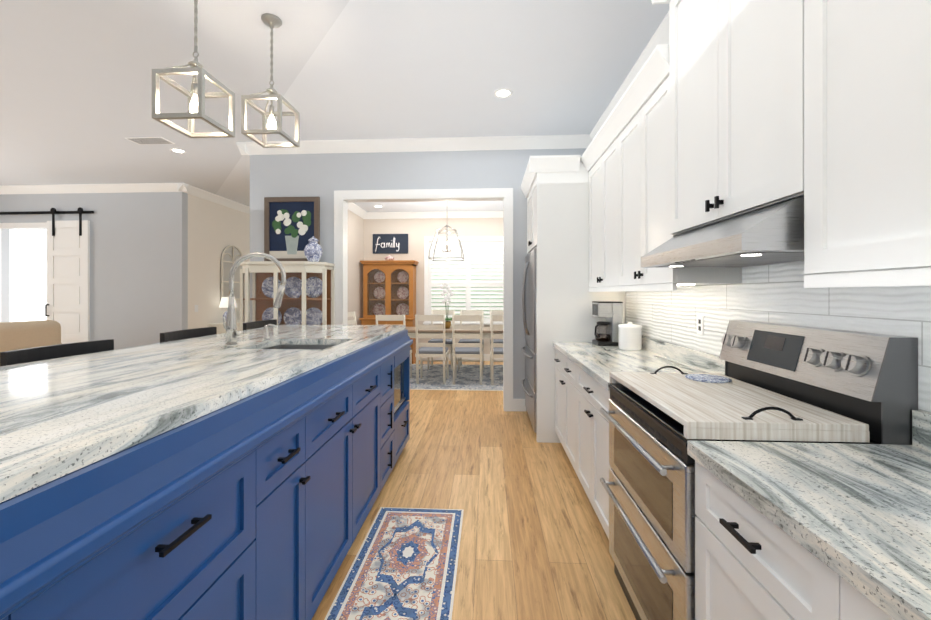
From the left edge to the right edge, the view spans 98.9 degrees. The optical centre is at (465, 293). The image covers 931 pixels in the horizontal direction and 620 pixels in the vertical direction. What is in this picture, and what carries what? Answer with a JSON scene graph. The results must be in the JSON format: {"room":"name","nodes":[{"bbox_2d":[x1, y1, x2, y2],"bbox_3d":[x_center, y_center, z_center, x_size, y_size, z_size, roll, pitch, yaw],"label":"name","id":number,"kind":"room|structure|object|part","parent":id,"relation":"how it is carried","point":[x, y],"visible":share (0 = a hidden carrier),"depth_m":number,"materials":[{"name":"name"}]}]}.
{"room":"kitchen","nodes":[
{"label":"kitchen","id":0,"kind":"room"},
{"bbox_2d":[0,192,187,349],"bbox_3d":[-6.903,-0.214,6.666,4.600,3.130,0.120,0,0,3],"label":"wall","id":1,"kind":"structure","parent":0,"point":[155,264],"depth_m":6.53,"materials":[{"name":"grey paint"}]},
{"bbox_2d":[0,222,46,321],"bbox_3d":[-7.317,0.086,6.619,1.060,2.530,0.020,0,0,3],"label":"door frame","id":2,"kind":"structure","parent":1,"relation":"attached to","point":[44,224],"depth_m":6.62,"materials":[{"name":"white wood"}]},
{"bbox_2d":[0,207,93,343],"bbox_3d":[-7.075,-0.036,6.559,1.970,2.745,0.110,0,0,3],"label":"sliding barn door","id":3,"kind":"structure","parent":1,"relation":"in","point":[67,306],"depth_m":6.53,"materials":[{"name":"white wood"}]},
{"bbox_2d":[0,183,187,193],"bbox_3d":[-6.860,-1.719,6.554,4.700,0.120,0.100,0,0,3],"label":"crown molding","id":4,"kind":"structure","parent":1,"relation":"attached to","point":[128,187],"depth_m":6.50,"materials":[{"name":"white wood"}]},
{"bbox_2d":[188,194,247,328],"bbox_3d":[-4.574,-0.213,8.225,0.120,3.130,3.210,0,0,3],"label":"wall","id":5,"kind":"structure","parent":0,"point":[212,227],"depth_m":7.09,"materials":[{"name":"grey paint"}]},
{"bbox_2d":[188,184,249,213],"bbox_3d":[-4.478,-1.718,7.960,0.100,0.120,2.930,0,0,3],"label":"crown molding","id":6,"kind":"structure","parent":5,"relation":"attached to","point":[192,190],"depth_m":7.23,"materials":[{"name":"white wood"}]},
{"bbox_2d":[221,245,243,299],"bbox_3d":[-4.522,-0.408,7.747,0.030,1.080,0.680,0,0,3],"label":"arched mirror","id":7,"kind":"object","parent":5,"relation":"attached to","point":[231,255],"visible":0.79,"depth_m":7.65,"materials":[{"name":"beige mirror"}]},
{"bbox_2d":[0,0,668,211],"bbox_3d":[-3.125,-1.755,3.444,12.500,0.210,12.600,0,0,3],"label":"ceiling","id":8,"kind":"structure","parent":0,"point":[75,91],"depth_m":3.23,"materials":[{"name":"white paint"}]},
{"bbox_2d":[125,137,174,144],"bbox_3d":[-3.661,-1.774,4.625,0.440,0.008,0.200,0,0,3],"label":"ceiling vent","id":9,"kind":"object","parent":8,"relation":"in","point":[148,140],"visible":1,"depth_m":4.61,"materials":[{"name":"white metal"}]},
{"bbox_2d":[170,148,185,152],"bbox_3d":[-3.573,-1.776,4.951,0.168,0.005,0.168,0,0,-42],"label":"recessed light","id":10,"kind":"object","parent":8,"relation":"in","point":[176,150],"depth_m":4.94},
{"bbox_2d":[152,0,234,137],"bbox_3d":[-1.371,-1.310,2.025,0.250,0.938,0.250,0,0,3],"label":"pendant lantern","id":11,"kind":"object","parent":8,"relation":"hanging from","point":[196,95],"visible":1,"depth_m":2.00,"materials":[{"name":"silver metal"}]},
{"bbox_2d":[241,13,299,147],"bbox_3d":[-1.260,-1.387,2.590,0.250,0.783,0.250,0,0,3],"label":"pendant lantern","id":12,"kind":"object","parent":8,"relation":"hanging from","point":[272,21],"visible":1,"depth_m":2.57,"materials":[{"name":"silver metal"}]},
{"bbox_2d":[428,224,463,260],"bbox_3d":[-0.311,-1.110,6.713,0.556,1.076,0.556,0,0,3],"label":"lantern chandelier","id":13,"kind":"object","parent":8,"relation":"hanging from","point":[447,229],"visible":0.96,"depth_m":6.70,"materials":[{"name":"silver metal"}]},
{"bbox_2d":[494,88,512,97],"bbox_3d":[0.335,-1.777,3.533,0.168,0.005,0.168,0,0,-6],"label":"recessed light","id":14,"kind":"object","parent":8,"relation":"in","point":[503,93],"depth_m":3.53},
{"bbox_2d":[348,210,363,324],"bbox_3d":[-2.234,-0.214,6.519,0.120,3.130,3.300,0,0,3],"label":"wall","id":15,"kind":"structure","parent":0,"point":[361,231],"depth_m":7.65,"materials":[{"name":"beige paint"}]},
{"bbox_2d":[348,203,367,218],"bbox_3d":[-2.128,-1.589,6.453,0.100,0.120,3.180,0,0,3],"label":"crown molding","id":16,"kind":"structure","parent":15,"relation":"attached to","point":[352,207],"depth_m":7.61,"materials":[{"name":"white wood"}]},
{"bbox_2d":[248,148,586,410],"bbox_3d":[-0.541,-0.215,4.713,4.080,3.130,0.120,0,0,3],"label":"wall","id":17,"kind":"structure","parent":0,"point":[278,175],"depth_m":4.67,"materials":[{"name":"grey paint"}]},
{"bbox_2d":[264,197,319,261],"bbox_3d":[-2.054,-0.752,4.716,0.660,0.780,0.035,0,0,3],"label":"framed painting","id":18,"kind":"object","parent":17,"relation":"attached to","point":[291,226],"visible":1,"depth_m":4.71,"materials":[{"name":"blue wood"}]},
{"bbox_2d":[236,134,587,154],"bbox_3d":[-0.657,-1.720,4.624,4.060,0.120,0.130,0,0,3],"label":"crown molding","id":19,"kind":"structure","parent":17,"relation":"attached to","point":[536,141],"depth_m":4.59,"materials":[{"name":"white wood"}]},
{"bbox_2d":[334,188,512,410],"bbox_3d":[-0.497,0.068,4.710,2.100,2.565,0.160,0,0,3],"label":"door frame","id":20,"kind":"structure","parent":17,"relation":"attached to","point":[343,199],"depth_m":4.64,"materials":[{"name":"white wood"}]},
{"bbox_2d":[588,124,611,287],"bbox_3d":[1.248,-0.638,3.139,0.327,1.175,0.881,0,0,3],"label":"upper cabinet","id":21,"kind":"object","parent":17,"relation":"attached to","point":[600,158],"depth_m":3.18,"materials":[{"name":"white paint"}]},
{"bbox_2d":[588,11,668,145],"bbox_3d":[1.231,-1.722,0.724,0.100,0.120,7.650,0,0,3],"label":"crown molding","id":22,"kind":"structure","parent":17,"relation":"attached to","point":[660,35],"depth_m":3.07,"materials":[{"name":"white wood"}]},
{"bbox_2d":[612,52,741,287],"bbox_3d":[1.206,-0.638,2.386,0.327,1.175,0.881,0,0,3],"label":"upper cabinet","id":23,"kind":"object","parent":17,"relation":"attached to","point":[638,128],"depth_m":2.33,"materials":[{"name":"white paint"}]},
{"bbox_2d":[664,0,799,239],"bbox_3d":[1.149,-0.921,1.530,0.347,1.270,0.830,0,0,3],"label":"upper cabinet","id":24,"kind":"object","parent":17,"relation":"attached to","point":[723,110],"depth_m":1.48,"materials":[{"name":"white paint"}]},
{"bbox_2d":[641,197,803,267],"bbox_3d":[1.075,-0.202,1.534,0.495,0.156,0.770,0,0,3],"label":"under-cabinet range hood","id":25,"kind":"object","parent":24,"relation":"attached to","point":[772,235],"visible":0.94,"depth_m":1.29,"materials":[{"name":"silver metal"}]},
{"bbox_2d":[626,261,930,412],"bbox_3d":[1.306,0.041,1.185,0.002,0.785,4.780,0,0,3],"label":"tile backsplash","id":26,"kind":"structure","parent":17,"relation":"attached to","point":[778,293],"depth_m":1.67,"materials":[{"name":"white tile"}]},
{"bbox_2d":[697,315,703,334],"bbox_3d":[1.363,0.182,2.314,0.006,0.115,0.070,0,0,3],"label":"electrical outlet plate","id":27,"kind":"object","parent":26,"relation":"attached to","point":[700,324],"visible":1,"depth_m":2.30,"materials":[{"name":"white plastic"}]},
{"bbox_2d":[642,336,930,451],"bbox_3d":[1.293,0.384,1.184,0.020,0.099,4.776,0,0,3],"label":"backsplash","id":28,"kind":"structure","parent":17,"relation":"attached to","point":[921,420],"depth_m":2.22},
{"bbox_2d":[776,0,930,279],"bbox_3d":[1.101,-0.804,0.662,0.347,1.505,1.037,0,0,3],"label":"upper cabinet","id":29,"kind":"object","parent":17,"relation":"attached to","point":[865,65],"depth_m":0.95,"materials":[{"name":"white paint"}]},
{"bbox_2d":[364,218,502,353],"bbox_3d":[0.126,-0.213,8.101,4.660,3.130,0.120,0,0,3],"label":"wall","id":30,"kind":"structure","parent":0,"point":[416,229],"depth_m":8.10,"materials":[{"name":"beige paint"}]},
{"bbox_2d":[373,234,407,253],"bbox_3d":[-1.531,-1.018,8.112,0.730,0.400,0.036,0,0,3],"label":"family sign","id":31,"kind":"object","parent":30,"relation":"attached to","point":[390,243],"visible":1,"depth_m":8.11,"materials":[{"name":"blue wood"}]},
{"bbox_2d":[368,211,502,218],"bbox_3d":[0.120,-1.588,7.992,4.420,0.120,0.100,0,0,3],"label":"crown molding","id":32,"kind":"structure","parent":30,"relation":"attached to","point":[435,214],"depth_m":8.02,"materials":[{"name":"white wood"}]},
{"bbox_2d":[419,354,502,360],"bbox_3d":[0.123,1.282,8.032,4.420,0.140,0.016,0,0,3],"label":"baseboard","id":33,"kind":"structure","parent":30,"relation":"attached to","point":[486,356],"depth_m":8.02,"materials":[{"name":"white wood"}]},
{"bbox_2d":[423,236,502,324],"bbox_3d":[0.093,-0.243,8.046,1.900,1.830,0.103,0,0,3],"label":"window shutters","id":34,"kind":"object","parent":30,"relation":"attached to","point":[468,244],"visible":0.69,"depth_m":8.07,"materials":[{"name":"white wood"}]},
{"bbox_2d":[311,360,635,619],"bbox_3d":[-3.125,1.380,3.442,12.500,0.060,12.600,0,0,3],"label":"floor","id":35,"kind":"structure","parent":0,"point":[534,542],"depth_m":2.49,"materials":[{"name":"brown wood"}]},
{"bbox_2d":[0,320,61,351],"bbox_3d":[-6.285,0.861,5.363,0.920,0.980,1.080,0,0,13],"label":"armchair","id":36,"kind":"object","parent":35,"relation":"on","point":[23,335],"visible":0.4,"depth_m":5.32,"materials":[{"name":"fabric"}]},
{"bbox_2d":[0,339,113,366],"bbox_3d":[-1.691,0.796,1.861,0.493,1.110,0.470,0,0,3],"label":"bar stool","id":37,"kind":"object","parent":35,"relation":"on","point":[19,356],"visible":0.1,"depth_m":1.84,"materials":[{"name":"black paint"}]},
{"bbox_2d":[160,327,216,342],"bbox_3d":[-1.647,0.796,2.660,0.493,1.110,0.470,0,0,3],"label":"bar stool","id":38,"kind":"object","parent":35,"relation":"on","point":[182,334],"visible":0.06,"depth_m":2.67,"materials":[{"name":"black paint"}]},
{"bbox_2d":[0,325,412,619],"bbox_3d":[-1.160,0.814,1.795,1.207,1.070,3.586,0,0,3],"label":"kitchen island","id":39,"kind":"object","parent":35,"relation":"on","point":[210,477],"visible":1,"depth_m":1.09,"materials":[{"name":"blue paint"}]},
{"bbox_2d":[223,252,285,346],"bbox_3d":[-1.121,0.028,2.095,0.287,0.500,0.169,0,0,3],"label":"pull-down faucet","id":40,"kind":"object","parent":39,"relation":"on","point":[230,324],"visible":1,"depth_m":2.09,"materials":[{"name":"silver metal"}]},
{"bbox_2d":[262,324,275,339],"bbox_3d":[-1.193,0.230,2.433,0.094,0.096,0.047,0,0,3],"label":"soap dispenser","id":41,"kind":"object","parent":39,"relation":"on","point":[266,336],"visible":1,"depth_m":2.42,"materials":[{"name":"silver metal"}]},
{"bbox_2d":[208,320,239,333],"bbox_3d":[-4.368,0.942,7.567,0.356,0.820,1.000,0,0,3],"label":"console table","id":42,"kind":"object","parent":35,"relation":"on","point":[220,328],"visible":0.1,"depth_m":7.10,"materials":[{"name":"beige wood"}]},
{"bbox_2d":[219,297,236,318],"bbox_3d":[-4.373,0.296,7.338,0.290,0.469,0.290,0,0,3],"label":"table lamp","id":43,"kind":"object","parent":42,"relation":"on","point":[224,302],"visible":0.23,"depth_m":7.23,"materials":[{"name":"white fabric"}]},
{"bbox_2d":[243,319,276,329],"bbox_3d":[-1.601,0.796,3.489,0.493,1.110,0.470,0,0,3],"label":"bar stool","id":44,"kind":"object","parent":35,"relation":"on","point":[253,325],"visible":0.12,"depth_m":3.48,"materials":[{"name":"black paint"}]},
{"bbox_2d":[240,261,334,330],"bbox_3d":[-2.045,0.500,4.510,0.990,1.700,0.442,0,0,3],"label":"china hutch","id":45,"kind":"object","parent":35,"relation":"on","point":[309,296],"visible":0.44,"depth_m":4.65,"materials":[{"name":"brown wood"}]},
{"bbox_2d":[304,236,322,261],"bbox_3d":[-1.715,-0.501,4.493,0.200,0.300,0.200,0,0,3],"label":"ginger jar","id":46,"kind":"object","parent":45,"relation":"on","point":[313,251],"visible":0.88,"depth_m":4.43,"materials":[{"name":"blue ceramic"}]},
{"bbox_2d":[359,260,418,363],"bbox_3d":[-1.512,0.352,7.899,1.100,2.000,0.455,0,0,3],"label":"hutch","id":47,"kind":"object","parent":35,"relation":"on","point":[389,287],"visible":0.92,"depth_m":7.83,"materials":[{"name":"brown wood"}]},
{"bbox_2d":[385,255,394,259],"bbox_3d":[-1.511,-0.708,7.927,0.200,0.118,0.200,0,0,3],"label":"tureen","id":48,"kind":"object","parent":47,"relation":"on","point":[389,257],"visible":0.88,"depth_m":7.86,"materials":[{"name":"ceramic"}]},
{"bbox_2d":[324,507,463,619],"bbox_3d":[-0.328,1.343,1.510,0.524,0.010,1.974,0,0,3],"label":"area rug","id":49,"kind":"object","parent":35,"relation":"on","point":[404,565],"visible":1,"depth_m":1.94,"materials":[{"name":"multicoloured fabric"}]},
{"bbox_2d":[410,364,502,390],"bbox_3d":[-0.148,1.347,6.573,3.660,0.009,2.000,0,0,3],"label":"dining rug","id":50,"kind":"object","parent":35,"relation":"on","point":[468,377],"visible":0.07,"depth_m":6.23,"materials":[{"name":"fabric"}]},
{"bbox_2d":[410,310,483,384],"label":"dining chairs","id":51,"kind":"object","parent":50,"relation":"on","point":[461,348],"depth_m":5.89,"materials":[{"name":"beige wood"}]},
{"bbox_2d":[406,327,502,338],"bbox_3d":[-0.226,0.964,6.708,2.370,0.755,0.680,0,0,3],"label":"dining table","id":52,"kind":"object","parent":50,"relation":"on","point":[448,332],"visible":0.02,"depth_m":6.41,"materials":[{"name":"beige wood"}]},
{"bbox_2d":[440,282,453,328],"bbox_3d":[-0.309,0.188,6.721,0.290,0.793,0.286,0,0,3],"label":"centrepiece","id":53,"kind":"object","parent":52,"relation":"on","point":[447,321],"visible":0.92,"depth_m":6.69,"materials":[{"name":"white plant"}]},
{"bbox_2d":[490,310,502,384],"label":"dining chairs","id":54,"kind":"object","parent":50,"relation":"on","point":[495,315],"depth_m":5.85,"materials":[{"name":"beige wood"}]},
{"bbox_2d":[522,248,535,432],"bbox_3d":[1.028,0.460,4.100,0.873,1.780,0.900,0,0,3],"label":"refrigerator","id":55,"kind":"object","parent":35,"relation":"on","point":[529,301],"visible":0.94,"depth_m":3.98,"materials":[{"name":"grey metal"}]},
{"bbox_2d":[554,348,572,465],"bbox_3d":[1.096,0.912,3.118,0.627,0.875,0.936,0,0,3],"label":"base cabinet","id":56,"kind":"object","parent":35,"relation":"on","point":[563,368],"depth_m":3.16,"materials":[{"name":"white paint"}]},
{"bbox_2d":[521,155,625,442],"bbox_3d":[1.033,0.060,4.044,0.857,2.580,1.036,0,0,3],"label":"tall cabinet","id":57,"kind":"object","parent":35,"relation":"on","point":[555,189],"visible":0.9,"depth_m":3.60,"materials":[{"name":"white paint"}]},
{"bbox_2d":[573,364,610,538],"bbox_3d":[1.054,0.911,2.350,0.627,0.875,0.840,0,0,3],"label":"base cabinet","id":58,"kind":"object","parent":35,"relation":"on","point":[590,426],"depth_m":2.32,"materials":[{"name":"white paint"}]},
{"bbox_2d":[553,342,712,391],"bbox_3d":[1.066,0.454,2.759,0.647,0.040,1.657,0,0,3],"label":"countertop","id":59,"kind":"structure","parent":58,"relation":"on","point":[596,361],"depth_m":2.59,"materials":[{"name":"white stone"}]},
{"bbox_2d":[592,301,622,345],"bbox_3d":[1.198,0.250,3.405,0.223,0.368,0.210,0,0,3],"label":"coffee maker","id":60,"kind":"object","parent":59,"relation":"on","point":[611,312],"visible":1,"depth_m":3.31,"materials":[{"name":"silver plastic"}]},
{"bbox_2d":[618,322,641,350],"bbox_3d":[1.288,0.327,3.119,0.176,0.214,0.176,0,0,3],"label":"canister","id":61,"kind":"object","parent":59,"relation":"on","point":[629,335],"visible":1,"depth_m":3.05,"materials":[{"name":"ceramic"}]},
{"bbox_2d":[695,464,796,619],"bbox_3d":[0.973,0.910,0.886,0.627,0.875,0.546,0,0,3],"label":"base cabinet","id":62,"kind":"object","parent":35,"relation":"on","point":[746,569],"depth_m":0.98,"materials":[{"name":"white paint"}]},
{"bbox_2d":[687,440,930,619],"bbox_3d":[0.913,0.453,-0.012,0.647,0.040,2.346,0,0,3],"label":"countertop","id":63,"kind":"structure","parent":62,"relation":"on","point":[861,511],"depth_m":0.83,"materials":[{"name":"white stone"}]},
{"bbox_2d":[600,320,917,619],"bbox_3d":[0.972,0.738,1.546,0.703,1.222,0.765,0,0,3],"label":"range","id":64,"kind":"object","parent":35,"relation":"on","point":[870,380],"depth_m":1.35,"materials":[{"name":"grey metal"}]},
{"bbox_2d":[685,374,731,382],"bbox_3d":[1.079,0.376,1.774,0.180,0.008,0.177,0,0,3],"label":"dish","id":65,"kind":"object","parent":64,"relation":"on","point":[708,378],"visible":0.96,"depth_m":1.75,"materials":[{"name":"ceramic"}]},
{"bbox_3d":[0.937,0.387,1.548,0.515,0.090,0.757,0,0,3],"label":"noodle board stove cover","id":66,"kind":"part","parent":64,"relation":"part of","materials":[{"name":"beige wood"}]},
{"bbox_2d":[797,548,888,619],"bbox_3d":[0.936,0.910,0.224,0.627,0.875,1.019,0,0,3],"label":"base cabinet","id":67,"kind":"object","parent":35,"relation":"on","point":[820,596],"depth_m":0.72,"materials":[{"name":"white paint"}]},
{"label":"outside","id":68,"kind":"structure","parent":0,"visible":0},
{"bbox_2d":[432,245,502,317],"bbox_3d":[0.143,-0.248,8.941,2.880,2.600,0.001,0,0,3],"label":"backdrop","id":69,"kind":"structure","parent":68,"point":[471,275],"depth_m":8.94,"materials":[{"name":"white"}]},
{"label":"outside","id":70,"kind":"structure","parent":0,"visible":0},
{"bbox_2d":[10,229,46,321],"bbox_3d":[-7.847,0.052,7.259,2.550,2.600,0.001,0,0,3],"label":"room daylight","id":71,"kind":"structure","parent":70,"point":[28,275],"depth_m":7.27,"materials":[{"name":"white"}]}
]}

